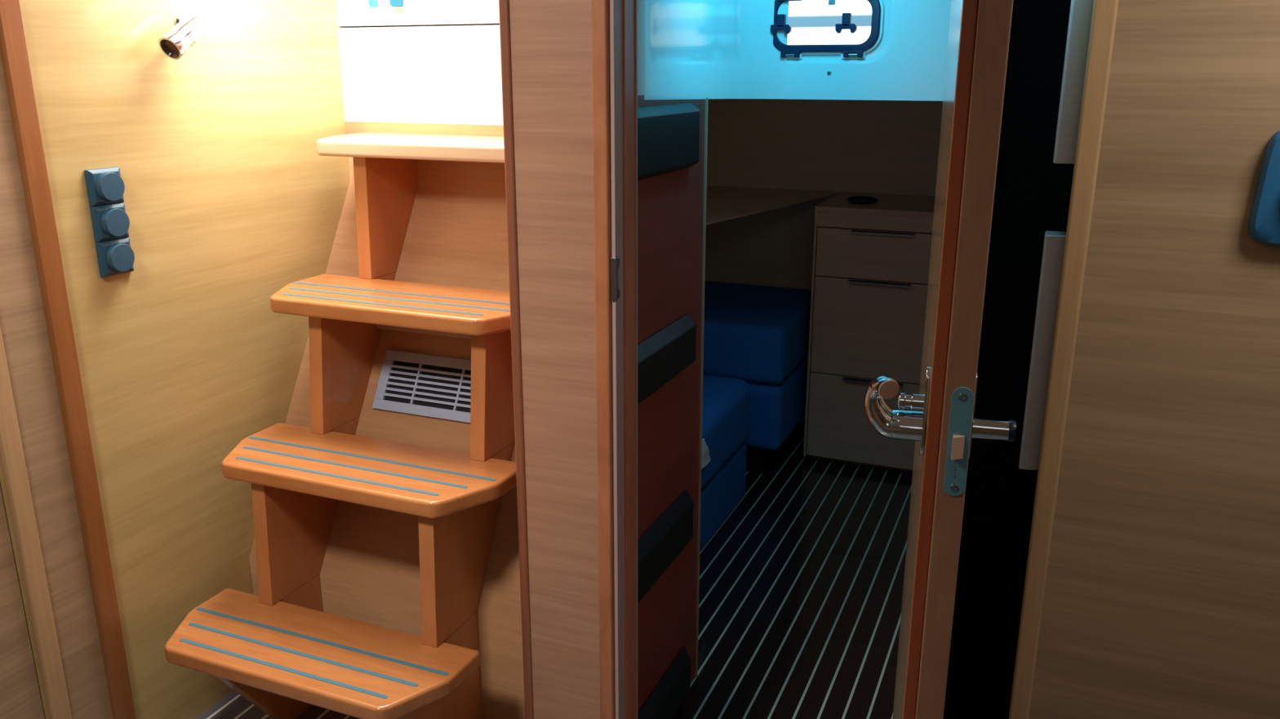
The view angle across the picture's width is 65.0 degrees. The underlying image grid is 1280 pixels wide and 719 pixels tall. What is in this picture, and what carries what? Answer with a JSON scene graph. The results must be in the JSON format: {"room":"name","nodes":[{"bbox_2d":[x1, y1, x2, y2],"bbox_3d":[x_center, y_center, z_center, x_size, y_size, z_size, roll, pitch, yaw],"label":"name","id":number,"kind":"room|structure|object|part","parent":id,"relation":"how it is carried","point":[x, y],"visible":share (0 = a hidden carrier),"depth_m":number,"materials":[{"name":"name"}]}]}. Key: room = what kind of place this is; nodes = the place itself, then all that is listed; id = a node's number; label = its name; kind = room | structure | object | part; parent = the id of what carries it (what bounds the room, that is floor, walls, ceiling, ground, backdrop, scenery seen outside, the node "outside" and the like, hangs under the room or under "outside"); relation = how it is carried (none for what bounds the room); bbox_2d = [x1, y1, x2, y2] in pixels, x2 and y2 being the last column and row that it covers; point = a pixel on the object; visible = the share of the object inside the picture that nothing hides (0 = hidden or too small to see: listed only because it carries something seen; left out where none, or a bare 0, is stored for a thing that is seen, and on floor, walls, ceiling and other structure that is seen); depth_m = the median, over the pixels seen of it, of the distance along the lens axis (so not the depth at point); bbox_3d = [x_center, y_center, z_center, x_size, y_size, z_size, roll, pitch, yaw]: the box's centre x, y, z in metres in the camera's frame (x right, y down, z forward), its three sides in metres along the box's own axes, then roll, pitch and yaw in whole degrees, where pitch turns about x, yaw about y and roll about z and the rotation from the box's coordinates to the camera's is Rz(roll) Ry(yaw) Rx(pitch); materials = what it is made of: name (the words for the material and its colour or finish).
{"room":"boat interior","nodes":[
{"label":"boat interior","id":0,"kind":"room"},
{"bbox_2d":[0,0,359,718],"bbox_3d":[-1.242,0.115,0.887,0.045,1.705,3.190,7,17,22],"label":"wall","id":1,"kind":"structure","parent":0,"point":[231,201],"depth_m":1.81,"materials":[{"name":"brown wood"}]},
{"bbox_2d":[0,327,71,718],"bbox_3d":[-0.958,-0.055,1.473,0.014,1.705,0.033,7,17,22],"label":"trim","id":2,"kind":"structure","parent":1,"relation":"attached to","point":[12,463],"depth_m":1.57,"materials":[{"name":"brown wood"}]},
{"bbox_2d":[0,54,113,718],"bbox_3d":[-0.940,-0.070,1.523,0.003,1.705,0.077,7,17,22],"label":"trim","id":3,"kind":"structure","parent":1,"relation":"attached to","point":[23,326],"depth_m":1.58,"materials":[{"name":"brown wood"}]},
{"bbox_2d":[0,0,136,718],"bbox_3d":[-0.914,-0.084,1.572,0.016,1.705,0.037,7,17,22],"label":"trim","id":4,"kind":"structure","parent":1,"relation":"attached to","point":[14,53],"depth_m":1.58,"materials":[{"name":"brown wood"}]},
{"bbox_2d":[84,166,134,277],"bbox_3d":[-0.861,-0.225,1.644,0.023,0.174,0.062,7,17,22],"label":"light switch","id":5,"kind":"object","parent":1,"relation":"attached to","point":[105,187],"visible":1,"depth_m":1.63,"materials":[{"name":"blue plastic"}]},
{"bbox_3d":[-0.867,-0.281,1.630,0.011,0.058,0.062,7,17,22],"label":"plate","id":6,"kind":"part","parent":5,"relation":"part of","materials":[{"name":"blue plastic"}]},
{"bbox_3d":[-0.867,-0.225,1.646,0.011,0.058,0.062,7,17,22],"label":"plate","id":7,"kind":"part","parent":5,"relation":"part of","materials":[{"name":"blue plastic"}]},
{"bbox_3d":[-0.867,-0.169,1.662,0.011,0.058,0.062,7,17,22],"label":"plate","id":8,"kind":"part","parent":5,"relation":"part of","materials":[{"name":"blue plastic"}]},
{"bbox_2d":[158,11,206,59],"bbox_3d":[-0.776,-0.551,1.708,0.068,0.080,0.111,7,17,22],"label":"reading lamp","id":9,"kind":"object","parent":1,"relation":"attached to","point":[188,29],"visible":1,"depth_m":1.68,"materials":[{"name":"silver metal"}]},
{"bbox_2d":[195,690,358,718],"bbox_3d":[-0.066,1.159,0.409,2.816,0.033,2.717,7,17,22],"label":"floor","id":10,"kind":"structure","parent":0,"point":[233,706],"depth_m":1.97,"materials":[{"name":"black wood"}]},
{"bbox_2d":[164,121,524,718],"bbox_3d":[-0.468,0.141,1.882,0.648,1.100,0.742,7,17,22],"label":"steps","id":11,"kind":"structure","parent":10,"relation":"on","point":[384,558],"depth_m":1.86,"materials":[{"name":"brown wood"}]},
{"bbox_3d":[-0.397,0.054,1.977,0.276,0.109,0.066,7,17,22],"label":"frame","id":12,"kind":"part","parent":11,"relation":"part of","materials":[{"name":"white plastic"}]},
{"bbox_2d":[336,0,502,124],"bbox_3d":[-0.328,-0.771,1.965,0.649,0.605,0.030,7,17,22],"label":"wall","id":13,"kind":"structure","parent":0,"point":[451,74],"depth_m":2.05,"materials":[{"name":"white paint"}]},
{"bbox_2d":[360,23,499,27],"bbox_3d":[-0.375,-0.209,2.240,0.820,1.837,0.044,7,17,22],"label":"trim","id":14,"kind":"structure","parent":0,"point":[482,24],"depth_m":2.10,"materials":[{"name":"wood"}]},
{"bbox_2d":[637,94,705,713],"bbox_3d":[-0.025,-0.100,1.863,0.131,1.837,0.471,7,17,22],"label":"wall","id":15,"kind":"structure","parent":0,"point":[670,206],"depth_m":1.95,"materials":[{"name":"brown wood"}]},
{"bbox_2d":[498,0,533,718],"bbox_3d":[-0.191,-0.102,1.635,0.018,1.705,0.059,7,17,22],"label":"trim","id":16,"kind":"structure","parent":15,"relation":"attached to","point":[504,5],"depth_m":1.63,"materials":[{"name":"brown wood"}]},
{"bbox_2d":[591,0,614,718],"bbox_3d":[-0.051,-0.082,1.566,0.025,1.705,0.040,7,17,22],"label":"trim","id":17,"kind":"structure","parent":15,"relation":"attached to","point":[599,8],"depth_m":1.56,"materials":[{"name":"brown wood"}]},
{"bbox_2d":[622,0,635,718],"bbox_3d":[-0.035,-0.029,1.619,0.044,1.837,0.040,7,17,22],"label":"trim","id":18,"kind":"structure","parent":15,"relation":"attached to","point":[628,6],"depth_m":1.60,"materials":[{"name":"brown wood"}]},
{"bbox_2d":[637,646,690,718],"bbox_3d":[0.036,0.722,2.042,0.024,0.102,0.365,7,17,22],"label":"bar","id":19,"kind":"object","parent":15,"relation":"attached to","point":[669,693],"visible":1,"depth_m":2.08,"materials":[{"name":"black plastic"}]},
{"bbox_2d":[637,489,693,604],"bbox_3d":[0.036,0.370,1.940,0.024,0.111,0.365,7,17,22],"label":"bar","id":20,"kind":"object","parent":15,"relation":"attached to","point":[663,542],"visible":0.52,"depth_m":1.94,"materials":[{"name":"black plastic"}]},
{"bbox_2d":[637,313,696,404],"bbox_3d":[0.036,0.005,1.834,0.024,0.103,0.365,7,17,22],"label":"bar","id":21,"kind":"object","parent":15,"relation":"attached to","point":[666,353],"visible":0.54,"depth_m":1.83,"materials":[{"name":"black plastic"}]},
{"bbox_2d":[637,102,699,180],"bbox_3d":[0.036,-0.374,1.724,0.024,0.119,0.365,7,17,22],"label":"bar","id":22,"kind":"object","parent":15,"relation":"attached to","point":[668,135],"visible":0.55,"depth_m":1.72,"materials":[{"name":"black plastic"}]},
{"bbox_2d":[671,420,912,718],"bbox_3d":[0.206,0.551,2.977,1.496,0.033,2.332,7,17,22],"label":"floor","id":23,"kind":"structure","parent":0,"point":[802,583],"depth_m":2.66,"materials":[{"name":"black wood"}]},
{"bbox_2d":[699,374,751,551],"bbox_3d":[-0.142,0.310,3.028,0.762,0.400,0.799,7,17,22],"label":"seat","id":24,"kind":"object","parent":23,"relation":"on","point":[726,402],"visible":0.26,"depth_m":3.01,"materials":[{"name":"blue fabric"}]},
{"bbox_2d":[701,438,711,469],"bbox_3d":[0.139,0.283,2.679,0.008,0.084,0.314,7,17,22],"label":"cloth","id":25,"kind":"object","parent":24,"relation":"hanging from","point":[705,459],"visible":0.23,"depth_m":2.77,"materials":[{"name":"white fabric"}]},
{"bbox_2d":[701,374,751,488],"bbox_3d":[-0.142,0.220,3.002,0.762,0.211,0.799,7,17,22],"label":"cushion","id":26,"kind":"object","parent":24,"relation":"on","point":[726,402],"depth_m":3.00,"materials":[{"name":"blue fabric"}]},
{"bbox_2d":[702,280,811,474],"bbox_3d":[0.210,0.033,3.738,0.824,0.537,0.665,7,17,22],"label":"sofa","id":27,"kind":"object","parent":23,"relation":"on","point":[757,335],"visible":0.32,"depth_m":3.35,"materials":[{"name":"blue fabric"}]},
{"bbox_2d":[702,280,811,385],"bbox_3d":[0.210,-0.130,3.691,0.824,0.198,0.665,7,17,22],"label":"cushion","id":28,"kind":"object","parent":27,"relation":"on","point":[756,335],"depth_m":3.34,"materials":[{"name":"blue fabric"}]},
{"bbox_2d":[803,191,934,471],"bbox_3d":[0.933,-0.092,3.508,0.595,0.906,0.454,7,17,22],"label":"base cabinet","id":29,"kind":"object","parent":23,"relation":"on","point":[871,263],"visible":0.6,"depth_m":3.34,"materials":[{"name":"brown wood"}]},
{"bbox_3d":[0.860,0.220,3.406,0.583,0.303,0.022,7,17,22],"label":"drawer","id":30,"kind":"part","parent":29,"relation":"part of","materials":[{"name":"brown wood"}]},
{"bbox_3d":[0.860,-0.090,3.316,0.583,0.334,0.022,7,17,22],"label":"drawer","id":31,"kind":"part","parent":29,"relation":"part of","materials":[{"name":"brown wood"}]},
{"bbox_3d":[0.782,0.076,3.378,0.200,0.010,0.019,7,17,22],"label":"edge pull","id":32,"kind":"part","parent":29,"relation":"part of","materials":[{"name":"black metal"}]},
{"bbox_3d":[0.860,-0.331,3.247,0.583,0.160,0.022,7,17,22],"label":"drawer","id":33,"kind":"part","parent":29,"relation":"part of","materials":[{"name":"brown wood"}]},
{"bbox_2d":[817,191,934,232],"bbox_3d":[0.939,-0.497,3.398,0.591,0.066,0.437,7,17,22],"label":"countertop","id":34,"kind":"structure","parent":29,"relation":"on","point":[892,212],"depth_m":3.27,"materials":[{"name":"brown wood"}]},
{"bbox_2d":[847,195,877,204],"bbox_3d":[0.748,-0.539,3.388,0.101,0.021,0.085,7,17,22],"label":"pouch","id":35,"kind":"object","parent":34,"relation":"on","point":[854,199],"visible":1,"depth_m":3.36,"materials":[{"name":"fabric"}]},
{"bbox_3d":[0.782,-0.248,3.284,0.200,0.010,0.019,7,17,22],"label":"edge pull","id":36,"kind":"part","parent":29,"relation":"part of","materials":[{"name":"black metal"}]},
{"bbox_3d":[0.782,-0.406,3.238,0.200,0.010,0.019,7,17,22],"label":"edge pull","id":37,"kind":"part","parent":29,"relation":"part of","materials":[{"name":"black metal"}]},
{"bbox_2d":[637,0,951,101],"bbox_3d":[0.354,-0.773,1.891,1.000,0.558,0.432,-5,17,-15],"label":"wall","id":38,"kind":"structure","parent":0,"point":[687,49],"depth_m":2.01,"materials":[{"name":"white"}]},
{"bbox_2d":[695,97,707,678],"bbox_3d":[0.069,0.104,2.149,0.135,1.287,0.004,7,17,22],"label":"trim","id":39,"kind":"structure","parent":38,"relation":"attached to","point":[706,99],"depth_m":2.10,"materials":[{"name":"beige"}]},
{"bbox_2d":[770,0,884,58],"bbox_3d":[0.375,-0.686,2.055,0.238,0.136,0.023,7,17,22],"label":"portlight","id":40,"kind":"object","parent":38,"relation":"attached to","point":[846,51],"visible":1,"depth_m":2.05,"materials":[{"name":"blue"}]},
{"bbox_2d":[704,98,942,420],"bbox_3d":[0.658,-0.394,3.825,1.496,1.309,0.038,7,17,22],"label":"wall","id":41,"kind":"structure","parent":0,"point":[891,147],"depth_m":3.74,"materials":[{"name":"brown wood"}]},
{"bbox_2d":[509,0,1279,718],"bbox_3d":[0.861,-0.036,1.408,2.108,1.705,0.429,7,17,22],"label":"wall","id":42,"kind":"structure","parent":0,"point":[1162,600],"depth_m":1.35,"materials":[{"name":"brown wood"}]},
{"bbox_2d":[610,257,620,301],"bbox_3d":[-0.038,-0.124,1.539,0.010,0.067,0.014,7,17,22],"label":"strike plate","id":43,"kind":"object","parent":42,"relation":"attached to","point":[615,262],"visible":1,"depth_m":1.53,"materials":[{"name":"grey metal"}]},
{"bbox_2d":[608,0,625,718],"bbox_3d":[-0.035,-0.082,1.564,0.008,1.705,0.031,7,17,22],"label":"trim","id":44,"kind":"structure","parent":42,"relation":"attached to","point":[615,6],"depth_m":1.58,"materials":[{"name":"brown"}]},
{"bbox_2d":[634,0,638,718],"bbox_3d":[-0.026,-0.035,1.639,0.046,1.837,0.004,7,17,22],"label":"trim","id":45,"kind":"structure","parent":42,"relation":"attached to","point":[635,1],"depth_m":1.63,"materials":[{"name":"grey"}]},
{"bbox_2d":[1018,231,1066,470],"bbox_3d":[0.562,-0.007,1.374,0.051,0.331,0.042,7,17,22],"label":"strip","id":46,"kind":"object","parent":42,"relation":"attached to","point":[1054,241],"visible":0.62,"depth_m":1.36,"materials":[{"name":"grey plastic"}]},
{"bbox_2d":[1008,0,1118,718],"bbox_3d":[0.558,-0.012,1.326,0.027,1.705,0.045,7,17,22],"label":"trim","id":47,"kind":"structure","parent":42,"relation":"attached to","point":[1104,17],"depth_m":1.30,"materials":[{"name":"brown wood"}]},
{"bbox_2d":[1053,0,1093,164],"bbox_3d":[0.562,-0.470,1.240,0.051,0.448,0.042,7,17,22],"label":"strip","id":48,"kind":"object","parent":42,"relation":"attached to","point":[1081,11],"visible":0.65,"depth_m":1.26,"materials":[{"name":"grey plastic"}]},
{"bbox_2d":[1248,129,1279,246],"bbox_3d":[0.777,-0.191,1.132,0.141,0.138,0.045,7,17,22],"label":"round cover","id":49,"kind":"object","parent":42,"relation":"attached to","point":[1264,227],"visible":1,"depth_m":1.16,"materials":[{"name":"blue plastic"}]},
{"bbox_2d":[892,15,950,718],"bbox_3d":[0.867,-0.265,2.432,0.047,1.837,2.365,7,17,22],"label":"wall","id":50,"kind":"structure","parent":0,"point":[949,15],"depth_m":1.36,"materials":[{"name":"brown wood"}]},
{"bbox_2d":[787,14,871,27],"bbox_3d":[0.726,-0.963,2.851,1.210,0.030,0.055,7,17,22],"label":"ledge","id":51,"kind":"object","parent":50,"relation":"attached to","point":[860,20],"visible":0.02,"depth_m":2.90,"materials":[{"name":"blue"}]},
{"bbox_2d":[864,0,1016,718],"bbox_3d":[0.360,0.046,1.143,0.140,1.639,0.475,7,17,22],"label":"door","id":52,"kind":"structure","parent":50,"relation":"in","point":[941,422],"depth_m":0.93,"materials":[{"name":"brown wood"}]},
{"bbox_3d":[0.232,0.028,0.938,0.020,0.019,0.005,-2,16,-6],"label":"lever","id":53,"kind":"part","parent":52,"relation":"part of","materials":[{"name":"beige"}]},
{"bbox_3d":[0.244,0.045,0.964,0.058,0.067,0.059,7,17,22],"label":"lever","id":54,"kind":"part","parent":52,"relation":"part of","materials":[{"name":"silver metal"}]},
{"bbox_3d":[0.260,0.041,0.964,0.025,0.016,0.016,4,17,15],"label":"turn knob","id":55,"kind":"part","parent":52,"relation":"part of","materials":[{"name":"silver metal"}]},
{"bbox_3d":[0.273,0.049,0.963,0.004,0.088,0.024,4,17,15],"label":"handle plate","id":56,"kind":"part","parent":52,"relation":"part of","materials":[{"name":"silver metal"}]},
{"bbox_3d":[0.293,0.076,0.924,0.019,0.107,0.002,4,17,15],"label":"latch plate","id":57,"kind":"part","parent":52,"relation":"part of","materials":[{"name":"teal metal"}]},
{"bbox_3d":[0.314,0.052,0.952,0.003,0.088,0.024,4,17,15],"label":"handle plate","id":58,"kind":"part","parent":52,"relation":"part of","materials":[{"name":"silver metal"}]},
{"bbox_3d":[0.330,0.066,0.952,0.036,0.021,0.021,4,17,15],"label":"lever","id":59,"kind":"part","parent":52,"relation":"part of","materials":[{"name":"silver metal"}]},
{"bbox_3d":[-0.413,-0.493,3.218,0.038,1.837,1.892,7,17,22],"label":"wall","id":60,"kind":"structure","parent":0,"visible":0},
{"bbox_2d":[706,185,841,225],"bbox_3d":[0.047,-0.459,3.159,0.855,0.006,1.571,7,17,22],"label":"shelf","id":61,"kind":"object","parent":60,"relation":"attached to","point":[723,203],"visible":0.29,"depth_m":3.49,"materials":[{"name":"brown wood"}]},
{"bbox_3d":[0.095,-0.602,0.238,2.860,0.033,3.531,7,17,22],"label":"ceiling","id":62,"kind":"structure","parent":0,"visible":0},
{"bbox_2d":[368,0,377,7],"bbox_3d":[-0.543,-0.898,1.994,0.020,0.376,0.004,7,17,22],"label":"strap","id":63,"kind":"object","parent":62,"relation":"hanging from","point":[372,3],"visible":1,"depth_m":2.04,"materials":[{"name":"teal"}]},
{"bbox_2d":[389,0,403,6],"bbox_3d":[-0.490,-0.892,1.973,0.030,0.376,0.004,7,17,22],"label":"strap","id":64,"kind":"object","parent":62,"relation":"hanging from","point":[393,2],"visible":1,"depth_m":2.02,"materials":[{"name":"blue"}]}
]}

